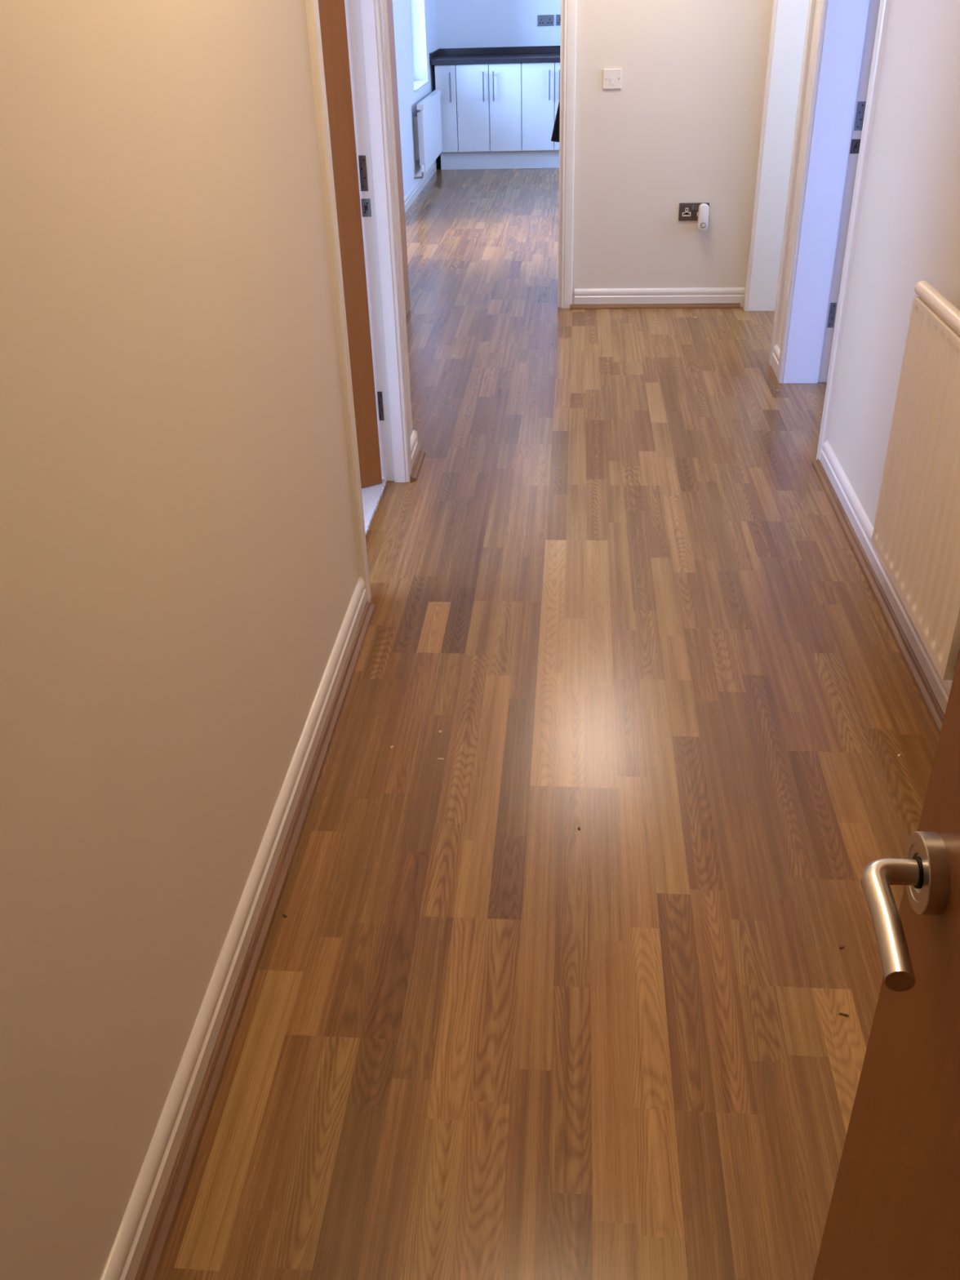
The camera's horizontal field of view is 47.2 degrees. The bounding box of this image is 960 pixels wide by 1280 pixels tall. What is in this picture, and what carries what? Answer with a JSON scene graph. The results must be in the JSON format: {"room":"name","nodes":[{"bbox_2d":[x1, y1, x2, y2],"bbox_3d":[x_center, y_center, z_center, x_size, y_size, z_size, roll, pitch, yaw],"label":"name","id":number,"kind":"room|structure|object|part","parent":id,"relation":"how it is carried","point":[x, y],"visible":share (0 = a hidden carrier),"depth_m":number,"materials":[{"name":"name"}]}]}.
{"room":"apartment hallway","nodes":[
{"label":"apartment hallway","id":0,"kind":"room"},
{"bbox_2d":[0,0,413,1279],"bbox_3d":[-2.013,-0.678,1.808,3.170,2.400,4.065,1,31,5],"label":"wall","id":1,"kind":"structure","parent":0,"point":[180,573],"depth_m":1.48,"materials":[{"name":"paint"}]},
{"bbox_2d":[100,577,366,1279],"bbox_3d":[-0.439,0.627,1.794,0.016,0.096,2.940,1,31,5],"label":"baseboard","id":2,"kind":"structure","parent":1,"relation":"attached to","point":[127,1250],"depth_m":1.82,"materials":[{"name":"white wood"}]},
{"bbox_2d":[318,0,382,488],"bbox_3d":[-0.710,-1.280,3.127,0.788,1.973,0.140,-19,35,-26],"label":"door","id":3,"kind":"structure","parent":1,"relation":"in","point":[332,17],"depth_m":3.34,"materials":[{"name":"brown wood"}]},
{"bbox_2d":[305,0,412,602],"bbox_3d":[-0.358,-1.229,2.939,0.113,2.085,0.944,1,31,5],"label":"door frame","id":4,"kind":"structure","parent":1,"relation":"attached to","point":[365,25],"depth_m":3.25,"materials":[{"name":"white wood"}]},
{"bbox_3d":[-0.346,-1.000,2.558,0.018,2.085,0.060,1,31,5],"label":"architrave","id":5,"kind":"part","parent":4,"relation":"part of","materials":[{"name":"white wood"}]},
{"bbox_3d":[-0.349,-1.326,3.371,0.028,0.052,0.003,1,31,5],"label":"strike plate","id":6,"kind":"part","parent":4,"relation":"part of","materials":[{"name":"grey metal"}]},
{"bbox_3d":[-0.276,-1.457,3.312,0.018,2.085,0.060,1,31,5],"label":"architrave","id":7,"kind":"part","parent":4,"relation":"part of","materials":[{"name":"white wood"}]},
{"bbox_2d":[409,430,417,467],"bbox_3d":[-0.241,-0.673,3.936,0.016,0.096,0.193,1,31,5],"label":"baseboard","id":8,"kind":"structure","parent":1,"relation":"attached to","point":[414,444],"depth_m":3.93,"materials":[{"name":"white wood"}]},
{"bbox_2d":[413,431,418,450],"bbox_3d":[-0.468,-0.723,4.032,0.485,0.096,0.016,1,31,5],"label":"baseboard","id":9,"kind":"structure","parent":1,"relation":"attached to","point":[415,432],"depth_m":4.00,"materials":[{"name":"white wood"}]},
{"bbox_2d":[361,478,386,532],"bbox_3d":[-1.901,0.087,2.846,2.952,0.009,2.860,1,31,5],"label":"floor","id":10,"kind":"structure","parent":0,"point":[370,494],"depth_m":3.69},
{"bbox_2d":[364,480,386,535],"bbox_3d":[-0.360,-0.342,3.474,0.015,0.012,0.823,1,31,5],"label":"threshold strip","id":11,"kind":"object","parent":10,"relation":"on","point":[380,496],"visible":0.48,"depth_m":3.62,"materials":[{"name":"silver metal"}]},
{"bbox_2d":[392,0,440,196],"bbox_3d":[-0.622,-4.224,7.606,0.530,2.400,5.515,1,31,5],"label":"wall","id":12,"kind":"structure","parent":0,"point":[414,20],"depth_m":8.57,"materials":[{"name":"paint"}]},
{"bbox_2d":[413,80,429,92],"bbox_3d":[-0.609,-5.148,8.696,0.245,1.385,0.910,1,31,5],"label":"window sill","id":13,"kind":"structure","parent":12,"relation":"in","point":[418,85],"depth_m":9.09,"materials":[{"name":"white paint"}]},
{"bbox_2d":[413,89,442,178],"bbox_3d":[-0.432,-4.230,9.157,0.096,0.532,1.309,1,31,5],"label":"radiator","id":14,"kind":"object","parent":12,"relation":"attached to","point":[428,122],"visible":1,"depth_m":8.88,"materials":[{"name":"metal"}]},
{"bbox_3d":[-0.415,-4.449,9.043,0.051,0.040,1.250,1,31,5],"label":"rail","id":15,"kind":"part","parent":14,"relation":"part of","materials":[{"name":"metal"}]},
{"bbox_3d":[-0.398,-4.241,9.168,0.016,0.454,1.250,1,31,5],"label":"panel","id":16,"kind":"part","parent":14,"relation":"part of","materials":[{"name":"metal"}]},
{"bbox_2d":[404,160,436,213],"bbox_3d":[-0.499,-3.694,8.952,0.016,0.096,2.400,1,31,5],"label":"baseboard","id":17,"kind":"structure","parent":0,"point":[417,188],"depth_m":8.89,"materials":[{"name":"white wood"}]},
{"bbox_2d":[435,0,560,151],"bbox_3d":[1.600,-5.587,9.750,4.000,2.400,0.100,1,31,5],"label":"wall","id":18,"kind":"structure","parent":0,"point":[460,24],"depth_m":9.86,"materials":[{"name":"paint"}]},
{"bbox_2d":[537,14,554,26],"bbox_3d":[0.587,-5.533,9.812,0.146,0.086,0.010,1,31,5],"label":"double socket","id":19,"kind":"object","parent":18,"relation":"attached to","point":[542,20],"visible":1,"depth_m":9.81,"materials":[{"name":"grey metal"}]},
{"bbox_2d":[555,14,560,25],"bbox_3d":[0.749,-5.530,9.799,0.146,0.086,0.010,1,31,5],"label":"double socket","id":20,"kind":"object","parent":18,"relation":"attached to","point":[557,16],"visible":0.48,"depth_m":9.80,"materials":[{"name":"grey metal"}]},
{"bbox_2d":[156,163,939,1279],"bbox_3d":[1.193,-1.198,4.824,7.410,0.001,13.050,1,31,5],"label":"floor","id":21,"kind":"structure","parent":0,"point":[482,1033],"depth_m":2.23,"materials":[{"name":"brown laminate"}]},
{"bbox_2d":[134,600,375,1279],"bbox_3d":[-0.420,0.660,1.811,0.022,0.020,2.938,1,31,5],"label":"bead","id":22,"kind":"object","parent":21,"relation":"on","point":[149,1266],"visible":1,"depth_m":1.88,"materials":[{"name":"brown wood"}]},
{"bbox_2d":[409,448,425,480],"bbox_3d":[-0.223,-0.628,3.934,0.022,0.020,0.250,1,31,5],"label":"bead","id":23,"kind":"object","parent":21,"relation":"on","point":[417,464],"visible":1,"depth_m":3.92,"materials":[{"name":"brown wood"}]},
{"bbox_2d":[434,64,458,152],"bbox_3d":[-0.272,-4.768,9.987,0.178,0.852,0.634,1,31,5],"label":"base cabinet","id":24,"kind":"object","parent":21,"relation":"on","point":[445,74],"visible":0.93,"depth_m":9.69,"materials":[{"name":"white wood"}]},
{"bbox_3d":[-0.260,-4.828,9.600,0.012,0.235,0.037,1,31,5],"label":"handle","id":25,"kind":"part","parent":24,"relation":"part of","materials":[{"name":"grey metal"}]},
{"bbox_2d":[455,62,522,151],"bbox_3d":[0.105,-4.761,9.957,0.566,0.852,0.634,1,31,5],"label":"base cabinet","id":26,"kind":"object","parent":21,"relation":"on","point":[489,95],"visible":1,"depth_m":9.67,"materials":[{"name":"white wood"}]},
{"bbox_3d":[-0.061,-4.687,9.698,0.281,0.694,0.018,1,31,5],"label":"door","id":27,"kind":"part","parent":26,"relation":"part of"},
{"bbox_3d":[0.029,-4.823,9.576,0.012,0.235,0.037,1,31,5],"label":"handle","id":28,"kind":"part","parent":26,"relation":"part of","materials":[{"name":"grey metal"}]},
{"bbox_3d":[0.117,-4.821,9.569,0.012,0.235,0.037,1,31,5],"label":"handle","id":29,"kind":"part","parent":26,"relation":"part of","materials":[{"name":"grey metal"}]},
{"bbox_3d":[0.224,-4.682,9.674,0.279,0.694,0.018,1,31,5],"label":"door","id":30,"kind":"part","parent":26,"relation":"part of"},
{"bbox_2d":[440,150,559,169],"bbox_3d":[0.584,-4.336,9.908,1.885,0.147,0.016,1,31,5],"label":"plinth","id":31,"kind":"object","parent":21,"relation":"on","point":[539,158],"visible":0.5,"depth_m":9.94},
{"bbox_2d":[521,62,559,151],"bbox_3d":[0.675,-4.751,9.910,0.566,0.852,0.634,1,31,5],"label":"base cabinet","id":32,"kind":"object","parent":21,"relation":"on","point":[540,82],"visible":0.65,"depth_m":9.62,"materials":[{"name":"white wood"}]},
{"bbox_2d":[429,45,559,65],"bbox_3d":[0.564,-5.162,9.679,1.958,0.095,0.621,1,31,5],"label":"countertop","id":33,"kind":"structure","parent":32,"relation":"on","point":[536,54],"depth_m":9.80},
{"bbox_3d":[0.602,-4.812,9.529,0.012,0.235,0.037,1,31,5],"label":"handle","id":34,"kind":"part","parent":32,"relation":"part of","materials":[{"name":"grey metal"}]},
{"bbox_3d":[0.795,-4.672,9.628,0.278,0.694,0.018,1,31,5],"label":"door","id":35,"kind":"part","parent":32,"relation":"part of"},
{"bbox_3d":[0.689,-4.811,9.522,0.012,0.235,0.037,1,31,5],"label":"handle","id":36,"kind":"part","parent":32,"relation":"part of","materials":[{"name":"grey metal"}]},
{"bbox_2d":[569,302,740,309],"bbox_3d":[0.906,-1.734,5.709,0.875,0.020,0.022,1,31,5],"label":"bead","id":37,"kind":"object","parent":21,"relation":"on","point":[712,305],"visible":1,"depth_m":5.70,"materials":[{"name":"brown wood"}]},
{"bbox_2d":[838,1012,848,1016],"bbox_3d":[0.607,0.625,1.834,0.018,0.002,0.004,10,33,19],"label":"chip","id":38,"kind":"object","parent":21,"relation":"on","point":[840,1013],"visible":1,"depth_m":1.83,"materials":[{"name":"brown wood"}]},
{"bbox_2d":[812,458,944,735],"bbox_3d":[1.021,0.409,2.154,0.022,0.020,4.010,1,31,5],"label":"bead","id":39,"kind":"object","parent":21,"relation":"on","point":[931,702],"visible":1,"depth_m":2.97,"materials":[{"name":"brown wood"}]},
{"bbox_2d":[812,651,959,1279],"bbox_3d":[0.264,0.331,0.412,0.106,1.977,0.774,1,31,5],"label":"door","id":40,"kind":"structure","parent":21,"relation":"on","point":[894,1213],"depth_m":0.71,"materials":[{"name":"brown wood"}]},
{"bbox_3d":[0.255,0.169,0.667,0.036,0.017,0.100,2,31,7],"label":"lever","id":41,"kind":"part","parent":40,"relation":"part of","materials":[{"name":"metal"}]},
{"bbox_3d":[0.284,0.148,0.700,0.012,0.052,0.052,1,31,5],"label":"handle","id":42,"kind":"part","parent":40,"relation":"part of","materials":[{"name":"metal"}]},
{"bbox_2d":[572,0,772,304],"bbox_3d":[0.288,-2.803,5.207,2.126,2.400,0.100,1,31,5],"label":"wall","id":43,"kind":"structure","parent":0,"point":[682,125],"depth_m":5.32,"materials":[{"name":"paint"}]},
{"bbox_2d":[386,0,410,315],"bbox_3d":[-0.421,-2.404,4.977,0.088,1.977,0.773,1,31,5],"label":"door frame","id":44,"kind":"structure","parent":43,"relation":"in","point":[389,2],"depth_m":5.34,"materials":[{"name":"white wood"}]},
{"bbox_2d":[557,0,577,308],"bbox_3d":[-0.024,-2.676,5.313,0.970,2.090,0.136,1,31,5],"label":"door frame","id":45,"kind":"structure","parent":43,"relation":"attached to","point":[568,7],"depth_m":5.36,"materials":[{"name":"white wood"}]},
{"bbox_2d":[603,68,622,88],"bbox_3d":[0.626,-2.655,5.199,0.086,0.086,0.013,1,31,5],"label":"switch plate","id":46,"kind":"object","parent":43,"relation":"attached to","point":[611,77],"visible":1,"depth_m":5.20,"materials":[{"name":"beige plastic"}]},
{"bbox_2d":[573,287,744,306],"bbox_3d":[0.929,-1.776,5.703,0.875,0.096,0.016,1,31,5],"label":"baseboard","id":47,"kind":"structure","parent":43,"relation":"attached to","point":[701,295],"depth_m":5.69,"materials":[{"name":"white wood"}]},
{"bbox_2d":[678,202,709,221],"bbox_3d":[1.066,-2.134,5.476,0.146,0.083,0.011,1,31,5],"label":"double socket","id":48,"kind":"object","parent":43,"relation":"attached to","point":[687,211],"visible":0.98,"depth_m":5.47,"materials":[{"name":"brown metal"}]},
{"bbox_2d":[697,203,709,230],"bbox_3d":[1.107,-2.099,5.452,0.050,0.124,0.058,1,31,5],"label":"plug","id":49,"kind":"object","parent":48,"relation":"attached to","point":[703,211],"visible":1,"depth_m":5.43,"materials":[{"name":"white plastic"}]},
{"bbox_3d":[0.525,-3.165,5.079,0.010,0.029,0.091,1,31,5],"label":"coat hook","id":50,"kind":"object","parent":43,"relation":"attached to","visible":0},
{"bbox_2d":[551,102,559,142],"bbox_3d":[0.532,-2.828,5.338,0.370,0.815,0.078,1,31,5],"label":"cloth","id":51,"kind":"object","parent":50,"relation":"hanging from","point":[555,135],"visible":0.04,"depth_m":5.49,"materials":[{"name":"black fabric"}]},
{"bbox_2d":[777,0,959,526],"bbox_3d":[1.196,-1.189,2.488,0.184,2.400,6.260,1,31,5],"label":"wall","id":52,"kind":"structure","parent":0,"point":[908,230],"depth_m":3.04,"materials":[{"name":"paint"}]},
{"bbox_2d":[771,344,780,377],"bbox_3d":[1.279,-1.200,4.731,0.016,0.096,0.180,1,31,5],"label":"baseboard","id":53,"kind":"structure","parent":52,"relation":"attached to","point":[775,355],"depth_m":4.74,"materials":[{"name":"white wood"}]},
{"bbox_2d":[742,0,816,365],"bbox_3d":[1.389,-2.349,4.704,0.202,2.085,0.982,1,31,5],"label":"door frame","id":54,"kind":"structure","parent":52,"relation":"attached to","point":[792,21],"depth_m":5.14,"materials":[{"name":"white wood"}]},
{"bbox_3d":[1.334,-2.589,5.104,0.018,2.085,0.060,1,31,5],"label":"architrave","id":55,"kind":"part","parent":54,"relation":"part of","materials":[{"name":"white wood"}]},
{"bbox_3d":[1.261,-2.112,4.318,0.018,2.085,0.060,1,31,5],"label":"architrave","id":56,"kind":"part","parent":54,"relation":"part of","materials":[{"name":"white wood"}]},
{"bbox_2d":[777,0,890,460],"bbox_3d":[1.298,-1.752,3.720,0.202,2.085,0.970,1,31,5],"label":"door frame","id":57,"kind":"structure","parent":52,"relation":"attached to","point":[851,36],"depth_m":4.15,"materials":[{"name":"white wood"}]},
{"bbox_3d":[1.242,-1.989,4.115,0.018,2.085,0.060,1,31,5],"label":"architrave","id":58,"kind":"part","parent":57,"relation":"part of","materials":[{"name":"white wood"}]},
{"bbox_3d":[1.170,-1.519,3.340,0.018,2.085,0.060,1,31,5],"label":"architrave","id":59,"kind":"part","parent":57,"relation":"part of","materials":[{"name":"white wood"}]},
{"bbox_3d":[1.417,-1.863,4.148,0.034,0.050,0.003,1,31,5],"label":"strike plate","id":60,"kind":"part","parent":57,"relation":"part of","materials":[{"name":"brown metal"}]},
{"bbox_2d":[820,440,952,714],"bbox_3d":[1.038,0.381,2.125,0.016,0.096,3.992,1,31,5],"label":"baseboard","id":61,"kind":"structure","parent":52,"relation":"attached to","point":[855,513],"depth_m":3.11,"materials":[{"name":"white wood"}]},
{"bbox_2d":[871,280,959,679],"bbox_3d":[1.041,-0.276,2.466,0.089,0.868,0.727,1,31,5],"label":"radiator","id":62,"kind":"object","parent":52,"relation":"attached to","point":[916,535],"visible":0.93,"depth_m":2.45,"materials":[{"name":"metal"}]},
{"bbox_3d":[1.004,-0.645,2.276,0.034,0.038,0.675,1,31,5],"label":"rail","id":63,"kind":"part","parent":62,"relation":"part of","materials":[{"name":"metal"}]}
]}

